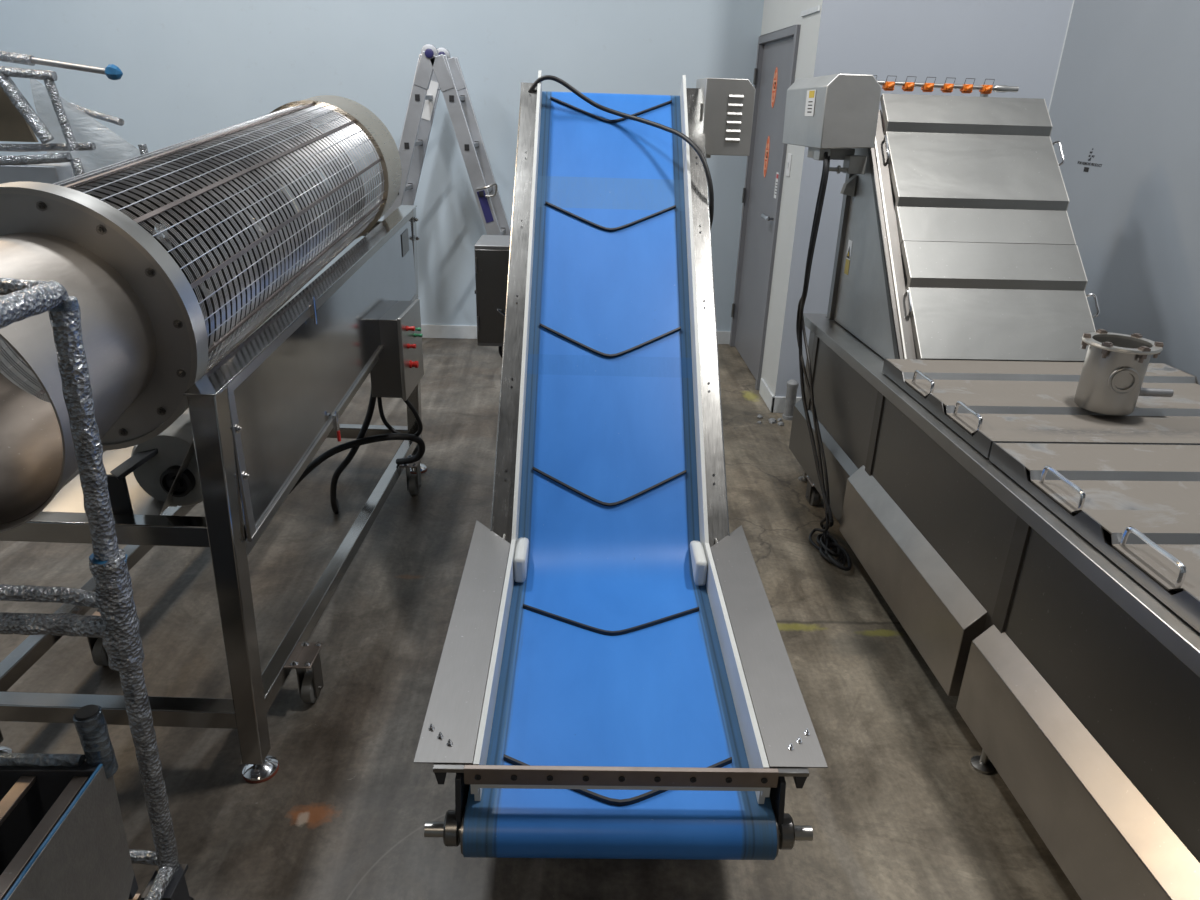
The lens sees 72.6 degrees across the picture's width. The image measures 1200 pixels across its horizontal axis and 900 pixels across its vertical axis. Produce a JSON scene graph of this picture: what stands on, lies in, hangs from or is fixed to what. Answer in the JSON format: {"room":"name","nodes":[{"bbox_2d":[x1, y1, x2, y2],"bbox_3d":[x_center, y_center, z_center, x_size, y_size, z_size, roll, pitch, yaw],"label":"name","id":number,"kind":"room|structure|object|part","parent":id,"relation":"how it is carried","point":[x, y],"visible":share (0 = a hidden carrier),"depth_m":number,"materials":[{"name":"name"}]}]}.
{"room":"factory floor","nodes":[
{"label":"factory floor","id":0,"kind":"room"},
{"bbox_2d":[0,0,763,330],"bbox_3d":[-2.029,-2.992,5.277,6.200,4.600,0.100,1,24,-2],"label":"wall","id":1,"kind":"structure","parent":0,"point":[191,69],"depth_m":5.43,"materials":[{"name":"paint"}]},
{"bbox_2d":[421,324,730,343],"bbox_3d":[-2.092,-0.907,6.122,6.200,0.100,0.014,1,24,-2],"label":"baseboard","id":2,"kind":"structure","parent":1,"relation":"attached to","point":[428,331],"depth_m":6.15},
{"bbox_2d":[0,338,1081,899],"bbox_3d":[-0.041,1.796,0.307,10.200,0.100,13.130,1,24,-2],"label":"floor","id":3,"kind":"structure","parent":0,"point":[899,809],"depth_m":2.48,"materials":[{"name":"concrete"}]},
{"bbox_2d":[0,51,161,228],"bbox_3d":[-2.602,-0.957,3.978,1.042,1.832,0.366,1,24,-2],"label":"frame","id":4,"kind":"object","parent":3,"relation":"on","point":[19,122],"visible":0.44,"depth_m":3.64,"materials":[{"name":"metal"}]},
{"bbox_3d":[-2.757,-1.723,3.541,0.574,0.089,0.045,1,24,-2],"label":"rail","id":5,"kind":"part","parent":4,"relation":"part of","materials":[{"name":"silver metal"}]},
{"bbox_3d":[-2.703,-1.638,3.525,0.682,0.064,0.041,1,24,-2],"label":"rail","id":6,"kind":"part","parent":4,"relation":"part of","materials":[{"name":"silver metal"}]},
{"bbox_3d":[-2.712,-1.300,3.650,0.682,0.077,0.043,1,24,-2],"label":"rail","id":7,"kind":"part","parent":4,"relation":"part of","materials":[{"name":"silver metal"}]},
{"bbox_2d":[0,162,85,183],"bbox_3d":[-2.764,-1.276,3.823,0.590,0.130,0.240,1,24,-2],"label":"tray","id":8,"kind":"object","parent":4,"relation":"on","point":[51,173],"depth_m":3.71,"materials":[{"name":"metal"}]},
{"bbox_3d":[-2.667,-1.367,3.677,0.771,0.053,0.035,1,24,-2],"label":"rail","id":9,"kind":"part","parent":4,"relation":"part of","materials":[{"name":"silver metal"}]},
{"bbox_3d":[-2.331,-1.680,3.571,0.368,0.068,0.025,1,24,-2],"label":"push rod","id":10,"kind":"part","parent":4,"relation":"part of","materials":[{"name":"metal"}]},
{"bbox_3d":[-2.354,-1.568,3.811,0.341,0.090,0.033,12,26,22],"label":"rail","id":11,"kind":"part","parent":4,"relation":"part of","materials":[{"name":"silver metal"}]},
{"bbox_2d":[0,278,193,899],"bbox_3d":[-1.140,0.554,1.135,0.676,1.454,0.856,1,24,-2],"label":"frame","id":12,"kind":"object","parent":3,"relation":"on","point":[63,836],"visible":1,"depth_m":1.44,"materials":[{"name":"paint"}]},
{"bbox_3d":[-1.123,-0.255,1.226,0.591,0.042,0.028,1,24,-2],"label":"rail","id":13,"kind":"part","parent":12,"relation":"part of","materials":[{"name":"silver metal"}]},
{"bbox_3d":[-0.815,-0.081,0.860,0.041,0.045,0.781,2,24,0],"label":"rail","id":14,"kind":"part","parent":12,"relation":"part of","materials":[{"name":"silver metal"}]},
{"bbox_3d":[-1.158,0.253,1.447,0.592,0.044,0.036,2,24,0],"label":"rail","id":15,"kind":"part","parent":12,"relation":"part of","materials":[{"name":"silver metal"}]},
{"bbox_3d":[-1.159,0.309,1.453,0.592,0.043,0.049,1,24,-2],"label":"rail","id":16,"kind":"part","parent":12,"relation":"part of","materials":[{"name":"silver metal"}]},
{"bbox_2d":[0,753,137,899],"bbox_3d":[-1.161,0.867,1.231,0.532,0.403,0.720,1,24,-2],"label":"tray","id":17,"kind":"object","parent":12,"relation":"on","point":[63,836],"depth_m":1.46,"materials":[{"name":"paint"}]},
{"bbox_3d":[-0.912,0.530,1.480,0.047,0.136,0.046,1,24,-2],"label":"corner post","id":18,"kind":"part","parent":12,"relation":"part of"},
{"bbox_3d":[-0.857,0.323,1.471,0.090,1.207,0.040,1,24,-2],"label":"post","id":19,"kind":"part","parent":12,"relation":"part of","materials":[{"name":"silver metal"}]},
{"bbox_3d":[-0.941,0.910,1.577,0.055,0.010,0.110,1,24,-2],"label":"plate","id":20,"kind":"part","parent":12,"relation":"part of","materials":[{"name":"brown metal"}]},
{"bbox_3d":[-0.941,0.847,1.698,0.085,0.035,0.027,1,24,-2],"label":"rail","id":21,"kind":"part","parent":12,"relation":"part of","materials":[{"name":"silver metal"}]},
{"bbox_3d":[-0.876,1.019,1.343,0.035,0.032,0.750,1,24,-3],"label":"rail","id":22,"kind":"part","parent":12,"relation":"part of","materials":[{"name":"silver metal"}]},
{"bbox_2d":[0,95,426,783],"bbox_3d":[-1.195,-0.231,2.644,0.950,1.685,2.473,2,24,0],"label":"screen","id":23,"kind":"object","parent":3,"relation":"on","point":[217,379],"visible":0.98,"depth_m":2.06,"materials":[{"name":"metal"}]},
{"bbox_3d":[-1.643,0.325,2.005,0.062,1.050,0.062,2,23,0],"label":"leg","id":24,"kind":"part","parent":23,"relation":"part of","materials":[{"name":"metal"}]},
{"bbox_3d":[-1.167,-0.265,1.766,0.566,0.564,0.060,2,23,0],"label":"ring plate","id":25,"kind":"part","parent":23,"relation":"part of","materials":[{"name":"metal"}]},
{"bbox_3d":[-1.645,0.289,3.053,0.048,0.050,1.888,2,23,0],"label":"rail","id":26,"kind":"part","parent":23,"relation":"part of","materials":[{"name":"metal"}]},
{"bbox_3d":[-1.256,0.184,1.943,0.703,0.055,0.054,2,23,0],"label":"cross rail","id":27,"kind":"part","parent":23,"relation":"part of","materials":[{"name":"metal"}]},
{"bbox_3d":[-1.272,0.686,2.156,0.703,0.055,0.054,2,23,0],"label":"cross rail","id":28,"kind":"part","parent":23,"relation":"part of","materials":[{"name":"metal"}]},
{"bbox_3d":[-1.048,-0.009,2.139,0.210,0.210,0.312,2,23,0],"label":"drive motor","id":29,"kind":"part","parent":23,"relation":"part of","materials":[{"name":"silver metal"}]},
{"bbox_3d":[-0.894,0.349,2.004,0.094,1.050,0.062,2,23,0],"label":"leg","id":30,"kind":"part","parent":23,"relation":"part of","materials":[{"name":"metal"}]},
{"bbox_3d":[-0.847,-0.591,2.658,0.070,0.156,2.022,2,23,0],"label":"rail","id":31,"kind":"part","parent":23,"relation":"part of","materials":[{"name":"metal"}]},
{"bbox_3d":[-0.872,0.611,2.432,0.060,0.006,0.120,2,23,0],"label":"caster plate","id":32,"kind":"part","parent":23,"relation":"part of","materials":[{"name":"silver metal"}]},
{"bbox_3d":[-0.863,-0.211,2.823,0.030,0.216,1.898,2,23,0],"label":"rail","id":33,"kind":"part","parent":23,"relation":"part of","materials":[{"name":"metal"}]},
{"bbox_3d":[-1.216,-0.972,3.560,0.703,0.060,0.040,2,23,0],"label":"cross rail","id":34,"kind":"part","parent":23,"relation":"part of","materials":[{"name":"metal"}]},
{"bbox_3d":[-0.832,-0.403,2.739,0.004,0.544,1.884,2,23,0],"label":"panel","id":35,"kind":"part","parent":23,"relation":"part of","materials":[{"name":"metal"}]},
{"bbox_3d":[-0.907,0.313,3.051,0.048,0.050,1.888,2,23,0],"label":"rail","id":36,"kind":"part","parent":23,"relation":"part of","materials":[{"name":"metal"}]},
{"bbox_2d":[330,388,376,513],"bbox_3d":[-1.079,0.010,3.448,0.287,0.618,0.164,10,25,17],"label":"cable","id":37,"kind":"object","parent":23,"relation":"attached to","point":[333,488],"visible":0.89,"depth_m":3.40,"materials":[{"name":"black rubber"}]},
{"bbox_2d":[289,433,424,493],"bbox_3d":[-1.038,0.035,3.467,0.587,0.252,0.131,-3,24,-11],"label":"cable","id":38,"kind":"object","parent":23,"relation":"attached to","point":[392,436],"visible":0.89,"depth_m":3.39,"materials":[{"name":"black rubber"}]},
{"bbox_3d":[-1.244,-0.091,3.944,0.703,0.055,0.054,2,23,0],"label":"cross rail","id":39,"kind":"part","parent":23,"relation":"part of","materials":[{"name":"metal"}]},
{"bbox_2d":[377,397,422,435],"bbox_3d":[-0.839,-0.153,3.386,0.199,0.251,0.076,5,24,8],"label":"cable","id":40,"kind":"object","parent":23,"relation":"attached to","point":[379,399],"visible":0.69,"depth_m":3.41,"materials":[{"name":"black rubber"}]},
{"bbox_3d":[-0.812,-0.865,3.409,0.002,0.100,0.110,2,24,0],"label":"rating plate","id":41,"kind":"part","parent":23,"relation":"part of","materials":[{"name":"silver metal"}]},
{"bbox_3d":[-0.753,-0.405,3.259,0.015,0.326,0.326,2,23,0],"label":"box lid","id":42,"kind":"part","parent":23,"relation":"part of","materials":[{"name":"metal"}]},
{"bbox_3d":[-0.852,0.053,3.716,0.060,0.006,0.120,2,23,0],"label":"caster plate","id":43,"kind":"part","parent":23,"relation":"part of","materials":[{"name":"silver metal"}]},
{"bbox_3d":[-0.865,-0.495,3.763,0.094,1.196,0.062,2,23,0],"label":"leg","id":44,"kind":"part","parent":23,"relation":"part of","materials":[{"name":"metal"}]},
{"bbox_2d":[383,44,510,234],"bbox_3d":[-1.015,-1.556,5.368,1.302,1.976,0.465,1,24,-2],"label":"ladder","id":45,"kind":"object","parent":3,"relation":"on","point":[436,71],"visible":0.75,"depth_m":5.16,"materials":[{"name":"metal"}]},
{"bbox_3d":[-1.339,-1.479,5.234,0.647,1.923,0.028,1,24,-2],"label":"ladder rail","id":46,"kind":"part","parent":45,"relation":"part of","materials":[{"name":"metal"}]},
{"bbox_2d":[404,142,408,148],"bbox_3d":[-1.194,-1.880,5.046,0.028,0.036,0.004,1,24,-2],"label":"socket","id":47,"kind":"object","parent":45,"relation":"attached to","point":[406,144],"depth_m":5.04,"materials":[{"name":"black plastic"}]},
{"bbox_2d":[415,94,419,100],"bbox_3d":[-1.104,-2.131,4.939,0.028,0.036,0.004,1,24,-2],"label":"socket","id":48,"kind":"object","parent":45,"relation":"attached to","point":[417,96],"depth_m":4.94,"materials":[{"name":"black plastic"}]},
{"bbox_3d":[-1.328,-1.623,5.565,0.647,1.923,0.028,1,24,-2],"label":"ladder rail","id":49,"kind":"part","parent":45,"relation":"part of","materials":[{"name":"metal"}]},
{"bbox_3d":[-1.012,-2.350,4.839,0.052,0.052,0.016,1,24,-2],"label":"hinge knob","id":50,"kind":"part","parent":45,"relation":"part of","materials":[{"name":"plastic"}]},
{"bbox_2d":[449,95,453,101],"bbox_3d":[-0.898,-2.127,4.946,0.028,0.036,0.004,1,24,-2],"label":"socket","id":51,"kind":"object","parent":45,"relation":"attached to","point":[451,97],"depth_m":4.94,"materials":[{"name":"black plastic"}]},
{"bbox_3d":[-0.705,-1.468,5.256,0.647,1.923,0.028,1,24,-2],"label":"ladder rail","id":52,"kind":"part","parent":45,"relation":"part of","materials":[{"name":"metal"}]},
{"bbox_2d":[479,191,483,196],"bbox_3d":[-0.750,-1.620,5.171,0.028,0.036,0.004,1,24,-2],"label":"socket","id":53,"kind":"object","parent":45,"relation":"attached to","point":[481,193],"depth_m":5.17,"materials":[{"name":"black plastic"}]},
{"bbox_3d":[-0.694,-1.612,5.586,0.647,1.923,0.028,1,24,-2],"label":"ladder rail","id":54,"kind":"part","parent":45,"relation":"part of","materials":[{"name":"metal"}]},
{"bbox_2d":[413,70,827,859],"bbox_3d":[0.048,-0.222,2.569,1.071,1.802,2.564,1,24,-1],"label":"conveyor","id":55,"kind":"object","parent":3,"relation":"on","point":[615,678],"visible":1,"depth_m":2.47,"materials":[{"name":"rubber"}]},
{"bbox_3d":[-0.317,0.419,2.071,0.116,0.002,1.000,1,24,-1],"label":"wing plate","id":56,"kind":"part","parent":55,"relation":"part of","materials":[{"name":"metal"}]},
{"bbox_3d":[-0.284,0.704,1.684,0.012,0.150,0.129,1,24,-1],"label":"bearing arm","id":57,"kind":"part","parent":55,"relation":"part of","materials":[{"name":"paint"}]},
{"bbox_3d":[-0.286,0.503,2.136,0.006,0.197,0.860,1,24,-1],"label":"bed plate","id":58,"kind":"part","parent":55,"relation":"part of","materials":[{"name":"metal"}]},
{"bbox_3d":[-0.410,-0.601,3.220,0.152,0.370,0.008,1,24,-1],"label":"box door","id":59,"kind":"part","parent":55,"relation":"part of","materials":[{"name":"metal"}]},
{"bbox_3d":[-0.380,-0.536,3.227,0.055,0.048,0.025,1,24,-1],"label":"box handle","id":60,"kind":"part","parent":55,"relation":"part of","materials":[{"name":"silver metal"}]},
{"bbox_3d":[-0.293,-0.539,2.924,0.068,1.432,1.587,1,24,-1],"label":"rail","id":61,"kind":"part","parent":55,"relation":"part of","materials":[{"name":"metal"}]},
{"bbox_2d":[528,75,713,227],"bbox_3d":[0.095,-1.113,3.233,0.844,0.662,0.163,14,26,27],"label":"power cable","id":62,"kind":"object","parent":55,"relation":"attached to","point":[688,140],"visible":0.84,"depth_m":3.17,"materials":[{"name":"black rubber"}]},
{"bbox_3d":[0.366,-0.526,2.940,0.068,1.432,1.587,1,24,-1],"label":"rail","id":63,"kind":"part","parent":55,"relation":"part of","materials":[{"name":"metal"}]},
{"bbox_3d":[0.353,0.517,2.151,0.006,0.197,0.860,1,24,-1],"label":"bed plate","id":64,"kind":"part","parent":55,"relation":"part of","materials":[{"name":"metal"}]},
{"bbox_3d":[0.390,0.433,2.088,0.116,0.002,1.000,1,24,-1],"label":"wing plate","id":65,"kind":"part","parent":55,"relation":"part of","materials":[{"name":"metal"}]},
{"bbox_3d":[0.364,0.718,1.699,0.012,0.150,0.129,1,24,-1],"label":"bearing arm","id":66,"kind":"part","parent":55,"relation":"part of","materials":[{"name":"paint"}]},
{"bbox_2d":[768,418,775,423],"bbox_3d":[1.005,-0.172,4.752,0.046,0.024,0.046,1,24,-2],"label":"chip","id":67,"kind":"object","parent":3,"relation":"on","point":[771,420],"visible":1,"depth_m":4.74,"materials":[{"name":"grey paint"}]},
{"bbox_2d":[782,379,798,419],"bbox_3d":[1.115,-0.298,4.777,0.071,0.240,0.071,1,24,-2],"label":"pipe stub","id":68,"kind":"object","parent":3,"relation":"on","point":[792,385],"visible":0.94,"depth_m":4.75,"materials":[{"name":"grey paint"}]},
{"bbox_2d":[816,533,851,570],"bbox_3d":[0.967,0.418,3.371,0.092,0.041,0.312,1,24,-2],"label":"cable coil","id":69,"kind":"object","parent":3,"relation":"on","point":[833,542],"visible":0.96,"depth_m":3.35,"materials":[{"name":"black rubber"}]},
{"bbox_2d":[783,74,1199,899],"bbox_3d":[1.530,-0.166,2.520,1.265,1.879,3.452,1,22,-3],"label":"conveyor","id":70,"kind":"object","parent":3,"relation":"on","point":[1076,683],"visible":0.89,"depth_m":2.19,"materials":[{"name":"metal"}]},
{"bbox_3d":[1.001,-0.270,3.912,0.006,0.638,0.056,1,22,-3],"label":"corner post","id":71,"kind":"part","parent":70,"relation":"part of","materials":[{"name":"metal"}]},
{"bbox_2d":[801,156,836,551],"bbox_3d":[0.930,-0.418,3.413,0.114,1.528,0.762,-1,24,-7],"label":"power cable","id":72,"kind":"object","parent":70,"relation":"attached to","point":[802,320],"visible":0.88,"depth_m":3.51,"materials":[{"name":"black rubber"}]},
{"bbox_2d":[796,161,843,565],"bbox_3d":[0.944,-0.411,3.397,0.090,1.527,0.922,-1,24,-6],"label":"power cable","id":73,"kind":"object","parent":70,"relation":"attached to","point":[800,300],"visible":0.71,"depth_m":3.48,"materials":[{"name":"black rubber"}]},
{"bbox_2d":[799,152,843,563],"bbox_3d":[0.937,-0.406,3.383,0.097,1.530,0.856,-1,24,-6],"label":"power cable","id":74,"kind":"object","parent":70,"relation":"attached to","point":[825,173],"visible":0.91,"depth_m":3.46,"materials":[{"name":"black rubber"}]},
{"bbox_3d":[0.995,0.037,3.692,0.032,0.260,0.880,1,22,-3],"label":"panel","id":75,"kind":"part","parent":70,"relation":"part of","materials":[{"name":"metal"}]},
{"bbox_3d":[1.078,-0.923,3.663,0.020,0.680,0.045,1,22,-3],"label":"corner post","id":76,"kind":"part","parent":70,"relation":"part of","materials":[{"name":"metal"}]},
{"bbox_3d":[1.035,0.052,3.137,0.006,0.638,0.056,1,22,-3],"label":"corner post","id":77,"kind":"part","parent":70,"relation":"part of","materials":[{"name":"metal"}]},
{"bbox_3d":[1.134,-0.834,3.184,0.068,0.910,0.802,1,22,-3],"label":"rail","id":78,"kind":"part","parent":70,"relation":"part of","materials":[{"name":"metal"}]},
{"bbox_2d":[880,94,1075,244],"bbox_3d":[1.514,-1.130,3.287,0.736,0.546,0.479,1,22,-3],"label":"cover","id":79,"kind":"object","parent":70,"relation":"on","point":[971,169],"visible":1,"depth_m":3.27,"materials":[{"name":"metal"}]},
{"bbox_3d":[1.155,-1.216,3.296,0.017,0.103,0.096,1,22,-3],"label":"handle","id":80,"kind":"part","parent":79,"relation":"part of","materials":[{"name":"silver metal"}]},
{"bbox_3d":[1.866,-1.208,3.333,0.029,0.100,0.093,1,22,-3],"label":"handle","id":81,"kind":"part","parent":79,"relation":"part of","materials":[{"name":"silver metal"}]},
{"bbox_2d":[901,241,1099,360],"bbox_3d":[1.517,-0.561,3.091,0.736,0.390,0.353,1,23,-3],"label":"cover","id":82,"kind":"object","parent":70,"relation":"on","point":[967,300],"visible":0.99,"depth_m":3.09,"materials":[{"name":"metal"}]},
{"bbox_3d":[1.159,-0.556,3.070,0.017,0.092,0.086,1,22,-3],"label":"handle","id":83,"kind":"part","parent":82,"relation":"part of","materials":[{"name":"silver metal"}]},
{"bbox_3d":[1.870,-0.548,3.107,0.029,0.089,0.083,1,22,-3],"label":"handle","id":84,"kind":"part","parent":82,"relation":"part of","materials":[{"name":"silver metal"}]},
{"bbox_3d":[1.076,0.443,2.195,0.006,0.638,0.056,1,22,-3],"label":"corner post","id":85,"kind":"part","parent":70,"relation":"part of","materials":[{"name":"metal"}]},
{"bbox_2d":[882,358,1199,457],"bbox_3d":[1.581,-0.162,2.636,1.056,0.080,0.807,1,22,-3],"label":"cover","id":86,"kind":"object","parent":70,"relation":"on","point":[996,401],"visible":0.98,"depth_m":2.55,"materials":[{"name":"metal"}]},
{"bbox_3d":[1.074,-0.223,2.716,0.014,0.057,0.153,1,22,-3],"label":"handle","id":87,"kind":"part","parent":86,"relation":"part of","materials":[{"name":"silver metal"}]},
{"bbox_3d":[1.087,-0.099,2.416,0.014,0.057,0.163,1,22,-3],"label":"handle","id":88,"kind":"part","parent":86,"relation":"part of","materials":[{"name":"silver metal"}]},
{"bbox_2d":[1074,329,1173,415],"bbox_3d":[1.590,-0.227,2.476,0.273,0.219,0.210,17,28,31],"label":"pot","id":89,"kind":"object","parent":86,"relation":"on","point":[1115,365],"visible":1,"depth_m":2.45,"materials":[{"name":"metal"}]},
{"bbox_3d":[1.564,-0.227,2.496,0.164,0.200,0.164,1,24,-2],"label":"pot","id":90,"kind":"part","parent":89,"relation":"part of","materials":[{"name":"metal"}]},
{"bbox_2d":[989,442,1199,632],"bbox_3d":[1.615,0.160,1.860,1.056,0.080,0.855,1,23,-3],"label":"cover","id":91,"kind":"object","parent":70,"relation":"on","point":[1146,496],"visible":1,"depth_m":1.95,"materials":[{"name":"metal"}]},
{"bbox_3d":[1.107,0.091,1.959,0.014,0.057,0.173,1,22,-3],"label":"handle","id":92,"kind":"part","parent":91,"relation":"part of","materials":[{"name":"silver metal"}]},
{"bbox_3d":[1.120,0.216,1.659,0.014,0.057,0.182,1,22,-3],"label":"handle","id":93,"kind":"part","parent":91,"relation":"part of","materials":[{"name":"silver metal"}]},
{"bbox_2d":[761,0,822,395],"bbox_3d":[1.138,-2.627,4.667,0.100,4.600,1.462,1,24,-2],"label":"wall","id":94,"kind":"structure","parent":0,"point":[777,14],"depth_m":4.70,"materials":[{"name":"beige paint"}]},
{"bbox_2d":[729,24,800,389],"bbox_3d":[1.071,-1.555,5.330,0.154,2.102,1.040,1,24,-2],"label":"door","id":95,"kind":"structure","parent":94,"relation":"in","point":[777,51],"depth_m":5.33,"materials":[{"name":"metal"}]},
{"bbox_2d":[764,138,768,176],"bbox_3d":[1.067,-1.877,5.233,0.004,0.244,0.099,1,24,-2],"label":"print","id":96,"kind":"object","parent":95,"relation":"attached to","point":[766,156],"depth_m":5.23},
{"bbox_3d":[1.034,-1.394,5.021,0.066,0.190,0.173,1,24,-2],"label":"handle","id":97,"kind":"part","parent":95,"relation":"part of","materials":[{"name":"silver metal"}]},
{"bbox_2d":[771,68,776,104],"bbox_3d":[1.079,-2.241,5.053,0.004,0.225,0.103,1,24,-2],"label":"print","id":98,"kind":"object","parent":95,"relation":"attached to","point":[774,85],"depth_m":5.05},
{"bbox_2d":[759,378,774,412],"bbox_3d":[1.017,-0.560,5.550,0.014,0.100,1.459,1,24,-2],"label":"baseboard","id":99,"kind":"structure","parent":94,"relation":"attached to","point":[765,392],"depth_m":5.02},
{"bbox_2d":[786,153,791,176],"bbox_3d":[1.067,-1.614,4.628,0.010,0.120,0.080,1,24,-2],"label":"light switch","id":100,"kind":"object","parent":94,"relation":"attached to","point":[789,158],"visible":1,"depth_m":4.62,"materials":[{"name":"white plastic"}]},
{"bbox_2d":[801,5,820,16],"bbox_3d":[1.091,-2.275,4.237,0.012,0.025,0.350,1,24,-2],"label":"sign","id":101,"kind":"structure","parent":94,"relation":"attached to","point":[815,9],"depth_m":4.21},
{"bbox_2d":[775,0,1072,396],"bbox_3d":[1.784,-2.345,4.064,1.360,4.600,0.104,1,24,-2],"label":"wall","id":102,"kind":"structure","parent":0,"point":[1019,43],"depth_m":4.16,"materials":[{"name":"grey paint"}]},
{"bbox_2d":[771,396,801,412],"bbox_3d":[1.664,-0.261,4.909,1.274,0.100,0.014,1,24,-2],"label":"baseboard","id":103,"kind":"structure","parent":102,"relation":"attached to","point":[779,402],"depth_m":4.88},
{"bbox_2d":[1048,0,1074,111],"bbox_3d":[2.363,-2.360,4.017,0.006,4.500,0.006,1,24,-2],"label":"trim","id":104,"kind":"structure","parent":102,"relation":"attached to","point":[1073,0],"depth_m":4.17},
{"bbox_2d":[1049,0,1199,384],"bbox_3d":[2.554,-0.004,-1.260,0.100,4.600,11.570,1,24,-2],"label":"wall","id":105,"kind":"structure","parent":0,"point":[1127,88],"depth_m":3.60,"materials":[{"name":"paint"}]},
{"bbox_2d":[1077,148,1101,171],"bbox_3d":[2.353,-1.390,3.919,0.001,0.108,0.202,1,24,-2],"label":"wall decal","id":106,"kind":"object","parent":105,"relation":"attached to","point":[1086,169],"visible":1,"depth_m":3.93,"materials":[{"name":"black"}]}
]}

